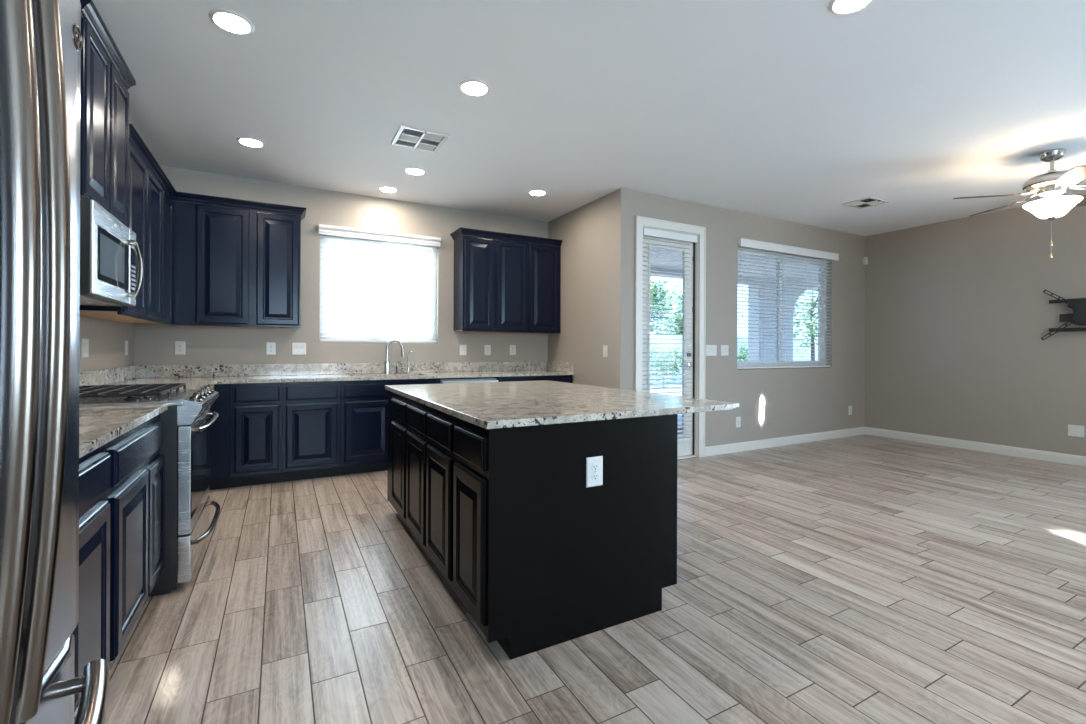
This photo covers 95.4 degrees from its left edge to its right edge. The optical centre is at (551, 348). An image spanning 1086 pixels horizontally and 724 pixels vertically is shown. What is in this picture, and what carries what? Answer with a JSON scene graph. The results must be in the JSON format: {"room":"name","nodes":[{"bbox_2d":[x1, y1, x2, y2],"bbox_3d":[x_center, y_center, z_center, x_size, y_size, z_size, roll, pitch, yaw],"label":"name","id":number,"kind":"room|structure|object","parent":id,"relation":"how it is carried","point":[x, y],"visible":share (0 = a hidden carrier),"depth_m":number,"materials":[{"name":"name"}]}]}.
{"room":"kitchen","nodes":[
{"label":"kitchen","id":0,"kind":"room"},
{"bbox_2d":[79,316,133,371],"bbox_3d":[-1.377,-0.215,0.052,0.150,2.782,9.550,0,0,-29],"label":"wall","id":1,"kind":"structure","parent":0,"point":[107,338],"depth_m":3.58,"materials":[{"name":"paint"}]},
{"bbox_2d":[82,339,88,356],"bbox_3d":[-3.018,-0.005,3.203,0.012,0.120,0.115,0,0,-29],"label":"wall switch","id":2,"kind":"object","parent":1,"relation":"attached to","point":[85,342],"visible":1,"depth_m":3.19,"materials":[{"name":"white plastic"}]},
{"bbox_2d":[80,15,128,226],"bbox_3d":[-2.415,-1.092,2.458,0.341,0.823,0.759,0,0,-29],"label":"upper cabinet","id":3,"kind":"object","parent":1,"relation":"attached to","point":[104,113],"visible":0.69,"depth_m":2.43,"materials":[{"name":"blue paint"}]},
{"bbox_2d":[80,0,135,89],"bbox_3d":[-2.415,-1.540,2.479,0.358,0.072,0.797,0,0,-29],"label":"crown molding","id":4,"kind":"structure","parent":3,"relation":"attached to","point":[89,11],"depth_m":2.47,"materials":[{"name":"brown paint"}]},
{"bbox_2d":[80,198,141,306],"bbox_3d":[-2.378,-0.458,2.480,0.430,0.436,0.752,0,0,-29],"label":"microwave","id":5,"kind":"object","parent":3,"relation":"attached to","point":[109,249],"visible":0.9,"depth_m":2.41,"materials":[{"name":"silver metal"}]},
{"bbox_2d":[79,365,135,385],"bbox_3d":[-3.175,0.200,3.497,0.020,0.110,1.778,0,0,-29],"label":"backsplash","id":6,"kind":"structure","parent":1,"relation":"attached to","point":[111,375],"depth_m":3.54,"materials":[{"name":"stone"}]},
{"bbox_2d":[80,143,161,321],"bbox_3d":[-2.853,-0.722,3.233,0.324,1.045,1.019,0,0,-29],"label":"upper cabinet","id":7,"kind":"object","parent":1,"relation":"attached to","point":[145,192],"visible":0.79,"depth_m":3.30,"materials":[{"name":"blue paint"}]},
{"bbox_2d":[125,341,127,354],"bbox_3d":[-3.495,-0.007,4.066,0.009,0.120,0.078,0,0,-29],"label":"wall outlet","id":8,"kind":"object","parent":1,"relation":"attached to","point":[126,342],"visible":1,"depth_m":4.05,"materials":[{"name":"white plastic"}]},
{"bbox_2d":[111,188,172,324],"bbox_3d":[-3.205,-0.724,3.874,0.324,1.045,0.440,0,0,-29],"label":"upper cabinet","id":9,"kind":"object","parent":1,"relation":"attached to","point":[167,204],"visible":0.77,"depth_m":3.92,"materials":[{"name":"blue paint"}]},
{"bbox_2d":[133,166,547,365],"bbox_3d":[-1.867,-0.217,5.319,4.370,2.782,0.150,0,0,-29],"label":"wall","id":10,"kind":"structure","parent":0,"point":[154,343],"depth_m":5.00,"materials":[{"name":"paint"}]},
{"bbox_2d":[175,341,184,354],"bbox_3d":[-3.327,-0.008,4.424,0.078,0.120,0.009,0,0,-29],"label":"wall outlet","id":11,"kind":"object","parent":10,"relation":"attached to","point":[179,345],"visible":1,"depth_m":4.42,"materials":[{"name":"white plastic"}]},
{"bbox_2d":[129,124,305,220],"bbox_3d":[-2.467,-1.277,3.883,1.015,0.066,1.780,0,0,-29],"label":"crown molding","id":12,"kind":"structure","parent":10,"relation":"attached to","point":[135,139],"depth_m":4.18,"materials":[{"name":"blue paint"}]},
{"bbox_2d":[170,200,300,327],"bbox_3d":[-2.836,-0.722,4.502,0.970,1.045,0.342,0,0,-29],"label":"upper cabinet","id":13,"kind":"object","parent":10,"relation":"attached to","point":[240,267],"visible":0.94,"depth_m":4.34,"materials":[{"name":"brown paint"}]},
{"bbox_2d":[266,342,275,354],"bbox_3d":[-2.706,-0.003,4.766,0.078,0.120,0.009,0,0,-29],"label":"wall outlet","id":14,"kind":"object","parent":10,"relation":"attached to","point":[270,346],"visible":1,"depth_m":4.76,"materials":[{"name":"white plastic"}]},
{"bbox_2d":[292,343,305,354],"bbox_3d":[-2.494,0.000,4.881,0.125,0.122,0.012,0,0,-29],"label":"wall switch","id":15,"kind":"object","parent":10,"relation":"attached to","point":[297,348],"visible":1,"depth_m":4.88,"materials":[{"name":"white plastic"}]},
{"bbox_2d":[136,361,546,377],"bbox_3d":[-1.827,0.205,5.243,4.025,0.110,0.020,0,0,-29],"label":"backsplash","id":16,"kind":"structure","parent":10,"relation":"attached to","point":[142,371],"depth_m":4.95,"materials":[{"name":"stone"}]},
{"bbox_2d":[319,235,435,342],"bbox_3d":[-1.859,-0.626,5.365,1.210,1.120,0.065,0,0,-29],"label":"window","id":17,"kind":"structure","parent":10,"relation":"in","point":[323,297],"depth_m":5.34,"materials":[{"name":"white plastic"}]},
{"bbox_2d":[319,224,440,342],"bbox_3d":[-1.806,-0.658,5.272,1.236,1.170,0.114,0,0,-29],"label":"window blind","id":18,"kind":"object","parent":17,"relation":"attached to","point":[325,230],"visible":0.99,"depth_m":5.25,"materials":[{"name":"white plastic"}]},
{"bbox_2d":[460,345,465,354],"bbox_3d":[-1.018,0.012,5.693,0.080,0.120,0.012,0,0,-29],"label":"wall switch","id":19,"kind":"object","parent":10,"relation":"attached to","point":[462,347],"visible":1,"depth_m":5.69,"materials":[{"name":"white plastic"}]},
{"bbox_2d":[453,235,494,331],"bbox_3d":[-0.874,-0.715,5.581,0.370,1.045,0.342,0,0,-29],"label":"upper cabinet","id":20,"kind":"object","parent":10,"relation":"attached to","point":[474,256],"visible":1,"depth_m":5.44,"materials":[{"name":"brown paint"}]},
{"bbox_2d":[484,345,490,354],"bbox_3d":[-0.755,0.013,5.839,0.080,0.120,0.009,0,0,-29],"label":"wall outlet","id":21,"kind":"object","parent":10,"relation":"attached to","point":[487,348],"visible":1,"depth_m":5.84,"materials":[{"name":"white plastic"}]},
{"bbox_2d":[510,345,515,354],"bbox_3d":[-0.469,0.013,5.997,0.080,0.120,0.009,0,0,-29],"label":"wall outlet","id":22,"kind":"object","parent":10,"relation":"attached to","point":[512,347],"visible":1,"depth_m":5.99,"materials":[{"name":"white plastic"}]},
{"bbox_2d":[494,239,560,332],"bbox_3d":[-0.337,-0.713,5.876,0.854,1.045,0.342,0,0,-29],"label":"upper cabinet","id":23,"kind":"object","parent":10,"relation":"attached to","point":[527,276],"visible":0.93,"depth_m":5.71,"materials":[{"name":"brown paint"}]},
{"bbox_2d":[450,227,562,245],"bbox_3d":[-0.512,-1.269,5.765,1.269,0.066,0.367,0,0,-29],"label":"crown molding","id":24,"kind":"structure","parent":23,"relation":"attached to","point":[460,231],"depth_m":5.58,"materials":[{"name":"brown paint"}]},
{"bbox_2d":[79,0,1085,235],"bbox_3d":[2.307,-1.667,2.162,8.630,0.150,9.700,0,0,-29],"label":"ceiling","id":25,"kind":"structure","parent":0,"point":[797,111],"depth_m":3.15,"materials":[{"name":"paint"}]},
{"bbox_2d":[208,9,254,34],"bbox_3d":[-1.570,-1.602,2.429,0.192,0.008,0.192,0,0,-29],"label":"recessed light","id":26,"kind":"object","parent":25,"relation":"in","point":[230,21],"visible":1,"depth_m":2.42,"materials":[{"name":"white plastic"}]},
{"bbox_2d":[236,137,264,146],"bbox_3d":[-2.339,-1.605,3.845,0.192,0.008,0.192,0,0,-29],"label":"recessed light","id":27,"kind":"object","parent":25,"relation":"in","point":[252,142],"visible":1,"depth_m":3.84,"materials":[{"name":"white plastic"}]},
{"bbox_2d":[378,186,397,192],"bbox_3d":[-1.644,-1.602,4.976,0.192,0.008,0.192,0,0,-29],"label":"recessed light","id":28,"kind":"object","parent":25,"relation":"in","point":[388,189],"visible":1,"depth_m":4.97,"materials":[{"name":"white plastic"}]},
{"bbox_2d":[404,167,425,174],"bbox_3d":[-1.232,-1.601,4.460,0.192,0.008,0.192,0,0,-29],"label":"recessed light","id":29,"kind":"object","parent":25,"relation":"in","point":[410,170],"visible":1,"depth_m":4.45,"materials":[{"name":"white plastic"}]},
{"bbox_2d":[391,125,448,152],"bbox_3d":[-1.010,-1.593,3.784,0.356,0.021,0.374,0,0,-29],"label":"ceiling vent","id":30,"kind":"object","parent":25,"relation":"in","point":[407,137],"visible":1,"depth_m":3.77,"materials":[{"name":"white plastic"}]},
{"bbox_2d":[459,79,489,95],"bbox_3d":[-0.472,-1.598,3.032,0.192,0.008,0.192,0,0,-29],"label":"recessed light","id":31,"kind":"object","parent":25,"relation":"in","point":[472,87],"visible":1,"depth_m":3.02,"materials":[{"name":"white plastic"}]},
{"bbox_2d":[528,190,546,195],"bbox_3d":[-0.144,-1.597,5.060,0.192,0.008,0.192,0,0,-29],"label":"recessed light","id":32,"kind":"object","parent":25,"relation":"in","point":[531,192],"visible":1,"depth_m":5.05,"materials":[{"name":"white plastic"}]},
{"bbox_2d":[829,0,873,14],"bbox_3d":[1.378,-1.591,2.261,0.192,0.008,0.192,0,0,-29],"label":"recessed light","id":33,"kind":"object","parent":25,"relation":"in","point":[838,7],"visible":1,"depth_m":2.29,"materials":[{"name":"white plastic"}]},
{"bbox_2d":[842,197,888,208],"bbox_3d":[3.408,-1.576,5.361,0.360,0.021,0.304,0,0,-29],"label":"ceiling vent","id":34,"kind":"object","parent":25,"relation":"in","point":[867,202],"visible":1,"depth_m":5.35,"materials":[{"name":"white plastic"}]},
{"bbox_2d":[953,148,1085,257],"bbox_3d":[4.073,-1.157,3.984,1.276,0.854,1.304,0,0,-29],"label":"ceiling fan","id":35,"kind":"object","parent":25,"relation":"hanging from","point":[1051,185],"visible":1,"depth_m":3.92,"materials":[{"name":"silver metal"}]},
{"bbox_2d":[548,188,632,389],"bbox_3d":[0.384,-0.208,5.606,0.150,2.782,1.517,0,0,-29],"label":"wall","id":36,"kind":"structure","parent":0,"point":[596,300],"depth_m":5.25,"materials":[{"name":"paint"}]},
{"bbox_2d":[547,361,573,371],"bbox_3d":[0.095,0.212,5.948,0.020,0.110,0.638,0,0,-29],"label":"backsplash","id":37,"kind":"structure","parent":36,"relation":"attached to","point":[554,366],"depth_m":5.90,"materials":[{"name":"stone"}]},
{"bbox_2d":[603,345,607,356],"bbox_3d":[0.552,0.022,5.123,0.018,0.120,0.078,0,0,-29],"label":"wall switch","id":38,"kind":"object","parent":36,"relation":"attached to","point":[605,347],"visible":1,"depth_m":5.12,"materials":[{"name":"white plastic"}]},
{"bbox_2d":[105,428,1085,723],"bbox_3d":[2.296,1.250,2.162,8.630,0.120,9.700,0,0,-29],"label":"floor","id":39,"kind":"structure","parent":0,"point":[858,579],"depth_m":2.21,"materials":[{"name":"beige tile"}]},
{"bbox_2d":[0,0,109,723],"bbox_3d":[-0.907,0.290,0.318,0.873,1.774,0.870,0,0,-29],"label":"refrigerator","id":40,"kind":"object","parent":39,"relation":"on","point":[41,43],"visible":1,"depth_m":0.54,"materials":[{"name":"grey metal"}]},
{"bbox_2d":[72,444,110,722],"bbox_3d":[-1.499,0.733,1.087,0.631,0.883,0.857,0,0,-29],"label":"base cabinet","id":41,"kind":"object","parent":39,"relation":"on","point":[91,634],"visible":0.34,"depth_m":1.45,"materials":[{"name":"blue paint"}]},
{"bbox_2d":[79,404,167,457],"bbox_3d":[-1.697,0.220,1.454,0.642,0.140,1.692,0,0,-29],"label":"countertop","id":42,"kind":"structure","parent":41,"relation":"on","point":[99,425],"depth_m":1.80,"materials":[{"name":"stone"}]},
{"bbox_2d":[106,414,164,669],"bbox_3d":[-1.907,0.731,1.828,0.631,0.883,0.833,0,0,-29],"label":"base cabinet","id":43,"kind":"object","parent":39,"relation":"on","point":[135,496],"visible":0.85,"depth_m":1.84,"materials":[{"name":"blue paint"}]},
{"bbox_2d":[79,383,219,596],"bbox_3d":[-2.207,0.688,2.578,0.777,0.967,0.758,0,0,-29],"label":"gas range","id":44,"kind":"object","parent":39,"relation":"on","point":[186,448],"visible":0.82,"depth_m":2.39,"materials":[{"name":"silver metal"}]},
{"bbox_2d":[79,390,183,406],"bbox_3d":[-2.252,0.259,2.552,0.670,0.026,0.758,0,0,-29],"label":"cooktop","id":45,"kind":"object","parent":44,"relation":"in","point":[175,398],"depth_m":2.37,"materials":[{"name":"silver metal"}]},
{"bbox_2d":[210,384,229,489],"bbox_3d":[-3.142,0.727,4.183,0.743,0.883,0.610,0,0,-29],"label":"base cabinet","id":46,"kind":"object","parent":39,"relation":"on","point":[220,430],"visible":0.23,"depth_m":4.07,"materials":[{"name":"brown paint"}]},
{"bbox_2d":[229,382,281,487],"bbox_3d":[-2.643,0.729,4.446,0.384,0.883,0.631,0,0,-29],"label":"base cabinet","id":47,"kind":"object","parent":39,"relation":"on","point":[255,442],"visible":0.93,"depth_m":4.18,"materials":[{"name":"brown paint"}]},
{"bbox_2d":[282,381,340,481],"bbox_3d":[-2.269,0.730,4.652,0.468,0.883,0.631,0,0,-29],"label":"base cabinet","id":48,"kind":"object","parent":39,"relation":"on","point":[311,411],"visible":0.9,"depth_m":4.38,"materials":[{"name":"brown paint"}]},
{"bbox_2d":[340,378,439,475],"bbox_3d":[-1.660,0.732,4.987,0.922,0.883,0.631,0,0,-29],"label":"base cabinet","id":49,"kind":"object","parent":39,"relation":"on","point":[364,403],"visible":0.39,"depth_m":4.60,"materials":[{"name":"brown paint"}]},
{"bbox_2d":[440,377,497,383],"bbox_3d":[-0.962,0.744,5.320,0.606,0.865,0.660,0,0,-29],"label":"dishwasher","id":50,"kind":"object","parent":39,"relation":"on","point":[471,379],"visible":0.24,"depth_m":5.11,"materials":[{"name":"grey metal"}]},
{"bbox_2d":[491,375,572,382],"bbox_3d":[-0.305,0.738,5.732,0.927,0.883,0.631,0,0,-29],"label":"base cabinet","id":51,"kind":"object","parent":39,"relation":"on","point":[560,378],"visible":0.13,"depth_m":5.47,"materials":[{"name":"blue paint"}]},
{"bbox_2d":[387,391,677,659],"bbox_3d":[-0.307,0.738,2.906,0.949,0.883,1.955,0,0,-29],"label":"kitchen island","id":52,"kind":"object","parent":39,"relation":"on","point":[539,558],"visible":0.93,"depth_m":2.05,"materials":[{"name":"black paint"}]},
{"bbox_2d":[385,380,738,428],"bbox_3d":[-0.133,0.281,3.009,1.340,0.030,1.995,0,0,-29],"label":"island countertop","id":53,"kind":"structure","parent":52,"relation":"on","point":[487,405],"depth_m":2.47,"materials":[{"name":"stone"}]},
{"bbox_2d":[586,456,602,487],"bbox_3d":[0.180,0.510,2.052,0.080,0.122,0.009,0,0,-29],"label":"outlet","id":54,"kind":"object","parent":52,"relation":"attached to","point":[594,465],"visible":1,"depth_m":2.05,"materials":[{"name":"white plastic"}]},
{"bbox_2d":[592,464,598,470],"bbox_3d":[0.182,0.490,2.049,0.034,0.027,0.002,0,0,-29],"label":"socket","id":55,"kind":"object","parent":54,"relation":"attached to","point":[595,467],"depth_m":2.05,"materials":[{"name":"white plastic"}]},
{"bbox_2d":[592,473,598,479],"bbox_3d":[0.181,0.530,2.049,0.034,0.027,0.002,0,0,-29],"label":"socket","id":56,"kind":"object","parent":54,"relation":"attached to","point":[595,476],"depth_m":2.05,"materials":[{"name":"white plastic"}]},
{"bbox_3d":[-2.759,0.728,3.377,0.631,0.883,1.167,0,0,-29],"label":"base cabinet","id":57,"kind":"object","parent":39,"relation":"on","visible":0},
{"bbox_2d":[79,361,573,389],"bbox_3d":[-1.403,0.222,4.473,4.067,0.140,1.778,0,0,-29],"label":"countertop","id":58,"kind":"structure","parent":57,"relation":"on","point":[194,376],"depth_m":4.74,"materials":[{"name":"stone"}]},
{"bbox_2d":[384,339,404,373],"bbox_3d":[-1.659,0.080,5.226,0.214,0.361,0.062,0,0,-10],"label":"kitchen faucet","id":59,"kind":"object","parent":58,"relation":"on","point":[387,362],"visible":1,"depth_m":5.21,"materials":[{"name":"silver metal"}]},
{"bbox_2d":[395,361,401,372],"bbox_3d":[-1.620,0.196,5.254,0.087,0.129,0.042,0,0,17],"label":"soap dispenser","id":60,"kind":"object","parent":58,"relation":"on","point":[397,367],"visible":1,"depth_m":5.25,"materials":[{"name":"silver metal"}]},
{"bbox_2d":[406,351,414,372],"bbox_3d":[-1.518,0.143,5.324,0.090,0.236,0.040,0,0,-19],"label":"water tap","id":61,"kind":"object","parent":58,"relation":"on","point":[408,369],"visible":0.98,"depth_m":5.31,"materials":[{"name":"silver metal"}]},
{"bbox_2d":[632,190,864,446],"bbox_3d":[2.645,-0.199,6.070,4.260,2.782,0.150,0,0,-29],"label":"wall","id":62,"kind":"structure","parent":0,"point":[773,402],"depth_m":6.01,"materials":[{"name":"paint"}]},
{"bbox_2d":[642,235,693,455],"bbox_3d":[1.238,-0.029,5.265,0.761,2.386,0.102,0,0,-29],"label":"door","id":63,"kind":"structure","parent":62,"relation":"in","point":[684,447],"depth_m":5.38,"materials":[{"name":"white paint"}]},
{"bbox_2d":[642,228,696,440],"bbox_3d":[1.250,-0.126,5.227,0.739,2.216,0.072,0,0,-29],"label":"window blind","id":64,"kind":"object","parent":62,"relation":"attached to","point":[646,231],"visible":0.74,"depth_m":5.22,"materials":[{"name":"white plastic"}]},
{"bbox_2d":[635,216,705,459],"bbox_3d":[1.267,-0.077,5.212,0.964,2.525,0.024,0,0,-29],"label":"trim","id":65,"kind":"structure","parent":62,"relation":"attached to","point":[640,221],"depth_m":5.28,"materials":[{"name":"white paint"}]},
{"bbox_2d":[692,242,694,454],"bbox_3d":[1.228,-0.037,5.284,0.766,2.408,0.062,0,0,-29],"label":"trim","id":66,"kind":"structure","parent":62,"relation":"attached to","point":[693,242],"depth_m":5.44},
{"bbox_2d":[706,345,716,355],"bbox_3d":[1.783,0.017,5.503,0.165,0.120,0.012,0,0,-29],"label":"wall switch","id":67,"kind":"object","parent":62,"relation":"attached to","point":[711,350],"visible":1,"depth_m":5.50,"materials":[{"name":"white plastic"}]},
{"bbox_2d":[721,345,728,355],"bbox_3d":[1.967,0.018,5.604,0.122,0.120,0.012,0,0,-29],"label":"wall switch","id":68,"kind":"object","parent":62,"relation":"attached to","point":[724,348],"visible":1,"depth_m":5.60,"materials":[{"name":"white plastic"}]},
{"bbox_2d":[736,417,740,426],"bbox_3d":[2.161,0.847,5.714,0.078,0.120,0.009,0,0,-29],"label":"wall outlet","id":69,"kind":"object","parent":62,"relation":"attached to","point":[738,419],"visible":1,"depth_m":5.71,"materials":[{"name":"white plastic"}]},
{"bbox_2d":[737,247,825,368],"bbox_3d":[2.889,-0.482,6.246,1.811,1.450,0.065,0,0,-29],"label":"window","id":70,"kind":"structure","parent":62,"relation":"in","point":[821,350],"depth_m":6.28,"materials":[{"name":"white plastic"}]},
{"bbox_2d":[737,238,838,368],"bbox_3d":[2.975,-0.518,6.177,1.884,1.507,0.102,0,0,-29],"label":"window blind","id":71,"kind":"object","parent":70,"relation":"attached to","point":[746,243],"visible":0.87,"depth_m":6.13,"materials":[{"name":"white plastic"}]},
{"bbox_2d":[705,427,864,456],"bbox_3d":[3.053,1.141,6.202,3.108,0.103,0.016,0,0,-29],"label":"baseboard","id":72,"kind":"structure","parent":62,"relation":"attached to","point":[789,440],"depth_m":6.06,"materials":[{"name":"white paint"}]},
{"bbox_2d":[848,406,851,414],"bbox_3d":[4.103,0.846,6.782,0.078,0.120,0.009,0,0,-29],"label":"wall outlet","id":73,"kind":"object","parent":62,"relation":"attached to","point":[849,407],"visible":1,"depth_m":6.77,"materials":[{"name":"white plastic"}]},
{"bbox_2d":[863,257,867,264],"bbox_3d":[4.394,-1.232,6.913,0.066,0.110,0.048,0,0,-29],"label":"sensor","id":74,"kind":"object","parent":62,"relation":"attached to","point":[865,259],"visible":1,"depth_m":6.89,"materials":[{"name":"white plastic"}]},
{"bbox_2d":[865,206,1085,455],"bbox_3d":[6.418,-0.185,3.476,0.150,2.782,8.033,0,0,-29],"label":"wall","id":75,"kind":"structure","parent":0,"point":[958,312],"depth_m":5.81,"materials":[{"name":"paint"}]},
{"bbox_2d":[865,427,1085,466],"bbox_3d":[5.295,1.150,5.334,0.016,0.103,3.667,0,0,-29],"label":"baseboard","id":76,"kind":"structure","parent":75,"relation":"attached to","point":[1071,459],"depth_m":5.76,"materials":[{"name":"white paint"}]},
{"bbox_2d":[1041,289,1085,340],"bbox_3d":[5.483,-0.358,4.891,0.124,0.542,0.915,0,0,-29],"label":"mount","id":77,"kind":"object","parent":75,"relation":"attached to","point":[1078,317],"depth_m":5.07,"materials":[{"name":"black metal"}]},
{"bbox_2d":[1068,424,1083,437],"bbox_3d":[5.423,0.850,5.110,0.008,0.120,0.120,0,0,-29],"label":"wall plate","id":78,"kind":"object","parent":75,"relation":"attached to","point":[1073,430],"visible":1,"depth_m":5.11,"materials":[{"name":"white plastic"}]},
{"label":"outside","id":79,"kind":"structure","parent":0,"visible":0},
{"bbox_2d":[650,384,681,395],"bbox_3d":[3.213,1.459,12.597,48.000,0.270,60.000,0,0,-29],"label":"ground","id":80,"kind":"structure","parent":79,"point":[666,385],"depth_m":16.12,"materials":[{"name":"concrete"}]},
{"bbox_2d":[328,327,817,383],"bbox_3d":[2.499,0.381,18.052,36.000,1.880,0.250,0,0,-29],"label":"wall","id":81,"kind":"structure","parent":80,"relation":"on","point":[653,338],"depth_m":18.94,"materials":[{"name":"paint"}]},
{"bbox_2d":[650,276,678,334],"bbox_3d":[3.731,-0.836,20.896,2.802,4.369,3.460,0,0,-29],"label":"tree","id":82,"kind":"object","parent":80,"relation":"on","point":[658,312],"visible":0.26,"depth_m":20.20,"materials":[{"name":"green plant"}]},
{"bbox_2d":[650,344,681,386],"bbox_3d":[3.924,0.562,17.373,1.757,1.572,1.652,0,0,-29],"label":"shrub","id":83,"kind":"object","parent":80,"relation":"on","point":[669,356],"visible":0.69,"depth_m":17.06,"materials":[{"name":"green plant"}]},
{"bbox_2d":[660,287,682,334],"bbox_3d":[6.619,-0.795,23.144,3.154,4.309,3.302,0,0,20],"label":"tree","id":84,"kind":"object","parent":80,"relation":"on","point":[680,300],"visible":0.11,"depth_m":23.05,"materials":[{"name":"green plant"}]},
{"bbox_2d":[737,343,747,361],"bbox_3d":[7.220,0.547,18.171,1.854,1.628,1.903,0,0,-29],"label":"shrub","id":85,"kind":"object","parent":80,"relation":"on","point":[739,356],"visible":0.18,"depth_m":18.00,"materials":[{"name":"green plant"}]},
{"bbox_2d":[744,290,817,360],"bbox_3d":[10.026,-1.202,19.411,4.293,5.150,4.326,0,0,-29],"label":"tree","id":86,"kind":"object","parent":80,"relation":"on","point":[813,330],"visible":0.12,"depth_m":19.29,"materials":[{"name":"green plant"}]},
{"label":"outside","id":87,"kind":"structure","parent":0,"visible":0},
{"bbox_2d":[651,247,817,282],"bbox_3d":[4.517,-1.676,9.451,10.770,0.150,3.957,0,0,-29],"label":"ceiling","id":88,"kind":"structure","parent":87,"point":[652,250],"depth_m":9.54,"materials":[{"name":"beige paint"}]},
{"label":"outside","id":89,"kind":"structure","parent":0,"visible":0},
{"bbox_2d":[678,414,681,425],"bbox_3d":[4.505,1.279,9.451,10.770,0.100,3.957,0,0,-29],"label":"patio slab","id":90,"kind":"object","parent":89,"point":[679,420],"depth_m":8.42,"materials":[{"name":"concrete"}]},
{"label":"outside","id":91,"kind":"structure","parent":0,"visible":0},
{"bbox_2d":[651,267,817,361],"bbox_3d":[3.774,-0.189,10.791,10.770,2.829,0.300,0,0,-29],"label":"wall","id":92,"kind":"structure","parent":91,"point":[750,323],"depth_m":11.29,"materials":[{"name":"beige paint"}]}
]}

